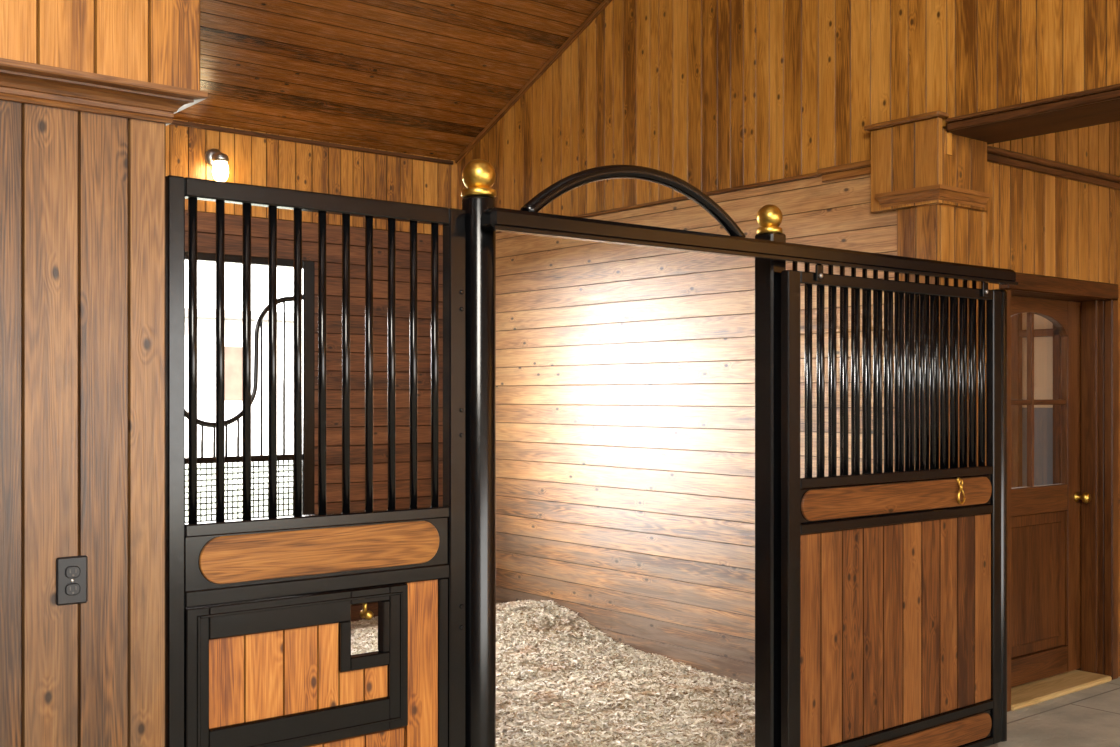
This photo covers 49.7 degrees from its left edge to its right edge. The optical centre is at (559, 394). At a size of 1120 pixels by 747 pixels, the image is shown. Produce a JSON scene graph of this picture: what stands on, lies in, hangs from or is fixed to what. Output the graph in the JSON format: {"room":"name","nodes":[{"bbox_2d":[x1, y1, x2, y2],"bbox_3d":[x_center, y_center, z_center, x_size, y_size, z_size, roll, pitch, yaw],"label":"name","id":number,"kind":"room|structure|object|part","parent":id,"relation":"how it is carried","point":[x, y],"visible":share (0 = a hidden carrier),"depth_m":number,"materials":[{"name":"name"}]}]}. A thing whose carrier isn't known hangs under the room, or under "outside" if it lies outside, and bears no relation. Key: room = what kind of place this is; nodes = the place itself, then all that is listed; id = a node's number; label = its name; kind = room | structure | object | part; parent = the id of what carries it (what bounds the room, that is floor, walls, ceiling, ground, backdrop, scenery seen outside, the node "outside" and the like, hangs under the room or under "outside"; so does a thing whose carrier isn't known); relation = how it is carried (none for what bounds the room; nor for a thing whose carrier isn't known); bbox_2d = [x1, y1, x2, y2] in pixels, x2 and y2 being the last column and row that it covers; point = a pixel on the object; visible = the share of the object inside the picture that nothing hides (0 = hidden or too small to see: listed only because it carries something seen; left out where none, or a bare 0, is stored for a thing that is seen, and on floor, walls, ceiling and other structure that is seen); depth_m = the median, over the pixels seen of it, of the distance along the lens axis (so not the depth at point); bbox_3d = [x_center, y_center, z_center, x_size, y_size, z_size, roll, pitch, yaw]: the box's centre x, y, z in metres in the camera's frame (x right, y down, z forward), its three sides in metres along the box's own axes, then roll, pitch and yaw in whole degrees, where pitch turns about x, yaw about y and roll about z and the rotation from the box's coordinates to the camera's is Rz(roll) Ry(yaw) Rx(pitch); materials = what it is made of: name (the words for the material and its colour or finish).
{"room":"farm building","nodes":[
{"label":"farm building","id":0,"kind":"room"},
{"bbox_2d":[0,100,165,746],"bbox_3d":[-3.095,0.440,1.564,5.164,2.320,0.270,0,0,-39],"label":"wall","id":1,"kind":"structure","parent":0,"point":[83,194],"depth_m":2.95,"materials":[{"name":"brown wood"}]},
{"bbox_2d":[56,555,87,605],"bbox_3d":[-1.183,0.450,2.934,0.074,0.116,0.015,0,0,-39],"label":"wall outlet","id":2,"kind":"object","parent":1,"relation":"attached to","point":[71,572],"visible":1,"depth_m":2.93,"materials":[{"name":"black plastic"}]},
{"bbox_2d":[65,566,79,577],"bbox_3d":[-1.181,0.429,2.931,0.035,0.029,0.006,0,0,-39],"label":"socket","id":3,"kind":"object","parent":2,"relation":"attached to","point":[70,571],"depth_m":2.93,"materials":[{"name":"black plastic"}]},
{"bbox_2d":[65,583,79,595],"bbox_3d":[-1.181,0.471,2.931,0.035,0.029,0.006,0,0,-39],"label":"socket","id":4,"kind":"object","parent":2,"relation":"attached to","point":[71,589],"depth_m":2.93,"materials":[{"name":"black plastic"}]},
{"bbox_2d":[0,58,207,125],"bbox_3d":[-3.050,-0.732,1.570,5.242,0.080,0.378,0,0,-39],"label":"trim","id":5,"kind":"structure","parent":1,"relation":"on","point":[20,81],"depth_m":2.93,"materials":[{"name":"brown wood"}]},
{"bbox_2d":[0,0,199,89],"bbox_3d":[-3.084,-1.134,1.581,5.253,0.732,0.418,0,0,-39],"label":"wall","id":6,"kind":"structure","parent":0,"point":[153,41],"depth_m":2.93,"materials":[{"name":"orange wood"}]},
{"bbox_2d":[185,461,292,520],"bbox_3d":[-11.177,1.730,13.773,120.000,0.140,20.525,0,0,-39],"label":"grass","id":7,"kind":"structure","parent":0,"point":[280,462],"depth_m":21.01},
{"bbox_2d":[185,452,293,464],"bbox_3d":[-37.178,1.730,45.813,120.000,0.140,62.000,0,0,-39],"label":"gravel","id":8,"kind":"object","parent":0,"point":[290,452],"depth_m":33.17,"materials":[{"name":"white gravel"}]},
{"bbox_2d":[185,308,293,455],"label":"window","id":9,"kind":"structure","parent":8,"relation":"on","point":[206,318],"depth_m":33.80,"materials":[{"name":"white glass"}]},
{"bbox_2d":[225,346,241,399],"bbox_3d":[-9.155,-0.600,33.737,0.800,1.500,0.070,0,0,-39],"label":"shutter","id":10,"kind":"object","parent":9,"relation":"hanging from","point":[233,354],"depth_m":33.73,"materials":[{"name":"beige"}]},
{"bbox_2d":[166,119,456,621],"bbox_3d":[-4.259,-0.072,6.081,9.050,3.345,0.060,0,0,-39],"label":"wall","id":11,"kind":"structure","parent":0,"point":[206,222],"depth_m":8.36,"materials":[{"name":"brown wood"}]},
{"bbox_2d":[205,149,228,181],"bbox_3d":[-2.159,-1.458,7.651,0.120,0.225,0.157,0,0,-39],"label":"wall lamp","id":12,"kind":"object","parent":11,"relation":"attached to","point":[214,158],"visible":0.94,"depth_m":7.60,"materials":[{"name":"glass"}]},
{"bbox_2d":[212,161,228,181],"bbox_3d":[-2.142,-1.407,7.631,0.100,0.125,0.100,0,0,-39],"label":"lampshade","id":13,"kind":"object","parent":12,"relation":"on","point":[220,170],"depth_m":7.60,"materials":[{"name":"white glass"}]},
{"bbox_2d":[185,251,314,522],"bbox_3d":[-2.208,-0.020,7.719,1.380,1.760,0.080,0,0,-39],"label":"window","id":14,"kind":"structure","parent":11,"relation":"in","point":[308,267],"depth_m":7.99,"materials":[{"name":"grey metal"}]},
{"bbox_2d":[171,120,452,164],"bbox_3d":[-4.266,-1.699,6.027,8.970,0.028,0.023,0,0,-39],"label":"trim","id":15,"kind":"structure","parent":11,"relation":"attached to","point":[175,122],"depth_m":8.10,"materials":[{"name":"brown wood"}]},
{"bbox_2d":[172,0,603,159],"bbox_3d":[-1.547,-3.661,2.748,9.060,3.910,8.645,0,0,-39],"label":"ceiling","id":16,"kind":"structure","parent":0,"point":[417,77],"depth_m":7.59,"materials":[{"name":"brown wood"}]},
{"bbox_2d":[457,0,1119,684],"bbox_3d":[1.913,-1.956,5.625,0.060,7.113,8.425,0,0,-39],"label":"wall","id":17,"kind":"structure","parent":0,"point":[625,374],"depth_m":7.05,"materials":[{"name":"brown wood"}]},
{"bbox_2d":[455,0,611,163],"bbox_3d":[1.824,-3.556,5.684,0.027,3.721,8.218,0,0,-39],"label":"trim","id":18,"kind":"structure","parent":17,"relation":"attached to","point":[604,4],"depth_m":8.12,"materials":[{"name":"brown wood"}]},
{"bbox_2d":[496,159,870,232],"bbox_3d":[0.439,-1.134,7.378,0.044,0.068,3.805,0,0,-39],"label":"trim","id":19,"kind":"structure","parent":17,"relation":"attached to","point":[860,168],"depth_m":6.37,"materials":[{"name":"brown wood"}]},
{"bbox_2d":[864,111,948,131],"bbox_3d":[1.664,-1.317,5.829,0.090,0.023,0.425,0,0,-39],"label":"trim","id":20,"kind":"structure","parent":17,"relation":"attached to","point":[934,114],"depth_m":5.77,"materials":[{"name":"brown wood"}]},
{"bbox_2d":[945,83,1119,130],"bbox_3d":[3.163,-1.268,4.025,0.040,0.056,4.265,0,0,-39],"label":"trim","id":21,"kind":"structure","parent":17,"relation":"attached to","point":[1112,92],"depth_m":5.33,"materials":[{"name":"brown wood"}]},
{"bbox_2d":[619,676,1119,746],"bbox_3d":[3.755,1.660,0.134,18.000,0.120,19.475,0,0,-39],"label":"floor","id":22,"kind":"structure","parent":0,"point":[1089,717],"depth_m":5.91,"materials":[{"name":"concrete"}]},
{"bbox_2d":[166,175,465,746],"bbox_3d":[-0.658,0.506,3.423,0.932,2.148,0.059,0,0,-39],"label":"panel","id":23,"kind":"object","parent":22,"relation":"on","point":[258,610],"visible":1,"depth_m":3.36,"materials":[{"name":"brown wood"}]},
{"bbox_3d":[-0.721,0.768,3.372,0.674,0.420,0.036,0,0,-39],"label":"feed door","id":24,"kind":"part","parent":23,"relation":"part of","materials":[{"name":"brown wood"}]},
{"bbox_3d":[-0.667,0.443,3.423,0.826,0.155,0.024,0,0,-39],"label":"backing plate","id":25,"kind":"part","parent":23,"relation":"part of","materials":[{"name":"brown wood"}]},
{"bbox_3d":[-0.668,-0.543,3.424,0.826,0.050,0.044,0,0,-39],"label":"rail","id":26,"kind":"part","parent":23,"relation":"part of","materials":[{"name":"black metal"}]},
{"bbox_3d":[-0.668,0.355,3.424,0.826,0.034,0.044,0,0,-39],"label":"rail","id":27,"kind":"part","parent":23,"relation":"part of","materials":[{"name":"black metal"}]},
{"bbox_3d":[-0.668,0.534,3.424,0.826,0.044,0.044,0,0,-39],"label":"rail","id":28,"kind":"part","parent":23,"relation":"part of","materials":[{"name":"black metal"}]},
{"bbox_3d":[-0.558,0.622,3.493,0.026,0.052,0.042,0,0,-39],"label":"latch knob","id":29,"kind":"part","parent":23,"relation":"part of","materials":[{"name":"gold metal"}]},
{"bbox_2d":[461,159,495,746],"bbox_3d":[-0.253,0.433,3.761,0.110,2.334,0.110,0,0,-39],"label":"post","id":30,"kind":"object","parent":22,"relation":"on","point":[478,175],"visible":1,"depth_m":3.71,"materials":[{"name":"black metal"}]},
{"bbox_2d":[482,165,1017,284],"bbox_3d":[0.916,-0.634,4.585,2.930,0.272,0.078,0,0,-39],"label":"rail","id":31,"kind":"object","parent":30,"relation":"attached to","point":[527,220],"visible":1,"depth_m":4.17,"materials":[{"name":"black metal"}]},
{"bbox_2d":[781,265,1000,746],"bbox_3d":[1.413,0.531,4.982,1.457,2.057,0.060,0,0,-39],"label":"sliding door","id":32,"kind":"structure","parent":31,"relation":"hanging from","point":[891,580],"depth_m":4.92,"materials":[{"name":"brown wood"}]},
{"bbox_3d":[1.409,0.421,4.993,1.320,0.133,0.022,0,0,-39],"label":"backing plate","id":33,"kind":"part","parent":32,"relation":"part of","materials":[{"name":"brown wood"}]},
{"bbox_3d":[1.409,-0.445,4.992,1.320,0.046,0.040,0,0,-39],"label":"rail","id":34,"kind":"part","parent":32,"relation":"part of","materials":[{"name":"black metal"}]},
{"bbox_3d":[1.409,0.335,4.992,1.320,0.040,0.040,0,0,-39],"label":"rail","id":35,"kind":"part","parent":32,"relation":"part of","materials":[{"name":"black metal"}]},
{"bbox_3d":[1.409,0.508,4.992,1.320,0.040,0.040,0,0,-39],"label":"rail","id":36,"kind":"part","parent":32,"relation":"part of","materials":[{"name":"black metal"}]},
{"bbox_3d":[1.409,1.380,4.992,1.320,0.040,0.040,0,0,-39],"label":"kick rail","id":37,"kind":"part","parent":32,"relation":"part of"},
{"bbox_3d":[1.409,1.462,4.993,1.320,0.125,0.022,0,0,-39],"label":"kick plate","id":38,"kind":"part","parent":32,"relation":"part of","materials":[{"name":"brown wood"}]},
{"bbox_3d":[1.409,1.542,4.992,1.320,0.035,0.040,0,0,-39],"label":"rail","id":39,"kind":"part","parent":32,"relation":"part of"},
{"bbox_2d":[351,600,754,746],"bbox_3d":[-0.921,1.480,6.013,3.828,0.259,4.228,0,0,-39],"label":"bedding","id":40,"kind":"object","parent":22,"relation":"on","point":[562,681],"visible":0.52,"depth_m":6.35,"materials":[{"name":"wood"}]},
{"bbox_2d":[755,204,785,746],"bbox_3d":[0.800,0.436,4.616,0.098,2.327,0.099,0,0,-39],"label":"post","id":41,"kind":"object","parent":22,"relation":"on","point":[769,217],"visible":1,"depth_m":4.58,"materials":[{"name":"black metal"}]},
{"bbox_2d":[792,263,984,476],"bbox_3d":[1.421,0.500,5.123,1.493,2.160,0.035,0,0,-39],"label":"bars","id":42,"kind":"object","parent":22,"relation":"on","point":[794,265],"visible":0.08,"depth_m":5.12,"materials":[{"name":"metal"}]},
{"bbox_2d":[992,289,1006,741],"bbox_3d":[2.035,0.555,5.618,0.080,2.090,0.080,0,0,-39],"label":"post","id":43,"kind":"object","parent":22,"relation":"on","point":[1003,291],"visible":0.48,"depth_m":5.58,"materials":[{"name":"black metal"}]},
{"bbox_2d":[871,117,986,470],"bbox_3d":[1.823,0.147,5.958,0.440,2.905,0.384,0,0,-39],"label":"column","id":44,"kind":"structure","parent":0,"point":[911,155],"depth_m":5.80,"materials":[{"name":"orange wood"}]},
{"bbox_2d":[875,184,990,207],"bbox_3d":[1.820,-0.949,5.900,0.431,0.067,0.365,0,0,-39],"label":"trim","id":45,"kind":"structure","parent":44,"relation":"attached to","point":[939,191],"depth_m":5.77,"materials":[{"name":"brown wood"}]},
{"bbox_2d":[943,99,1119,144],"bbox_3d":[3.307,-1.770,4.203,0.408,1.060,4.360,0,0,-39],"label":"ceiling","id":46,"kind":"structure","parent":0,"point":[1105,112],"depth_m":5.52,"materials":[{"name":"brown wood"}]},
{"bbox_2d":[986,121,1119,676],"bbox_3d":[3.475,-0.200,7.128,3.620,3.600,0.030,0,0,-39],"label":"wall","id":47,"kind":"structure","parent":0,"point":[1037,223],"depth_m":6.48,"materials":[{"name":"orange wood"}]},
{"bbox_2d":[987,145,1119,189],"bbox_3d":[3.493,-1.195,7.098,3.630,0.070,0.040,0,0,-39],"label":"trim","id":48,"kind":"structure","parent":47,"relation":"attached to","point":[994,154],"depth_m":6.35,"materials":[{"name":"brown wood"}]},
{"bbox_2d":[999,272,1117,711],"bbox_3d":[2.614,0.487,6.532,1.202,2.225,0.250,0,0,-39],"label":"door","id":49,"kind":"structure","parent":47,"relation":"in","point":[1062,333],"depth_m":6.75,"materials":[{"name":"brown wood"}]},
{"bbox_3d":[2.566,0.020,6.600,0.742,0.980,0.006,0,0,-39],"label":"glass pane","id":50,"kind":"part","parent":49,"relation":"part of","materials":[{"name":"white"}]},
{"bbox_3d":[2.566,1.030,6.599,0.722,0.760,0.026,0,0,-39],"label":"panel","id":51,"kind":"part","parent":49,"relation":"part of","materials":[{"name":"brown wood"}]},
{"bbox_3d":[2.959,0.580,6.839,0.064,0.064,0.078,0,0,-39],"label":"knob","id":52,"kind":"part","parent":49,"relation":"part of","materials":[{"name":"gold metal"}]}
]}

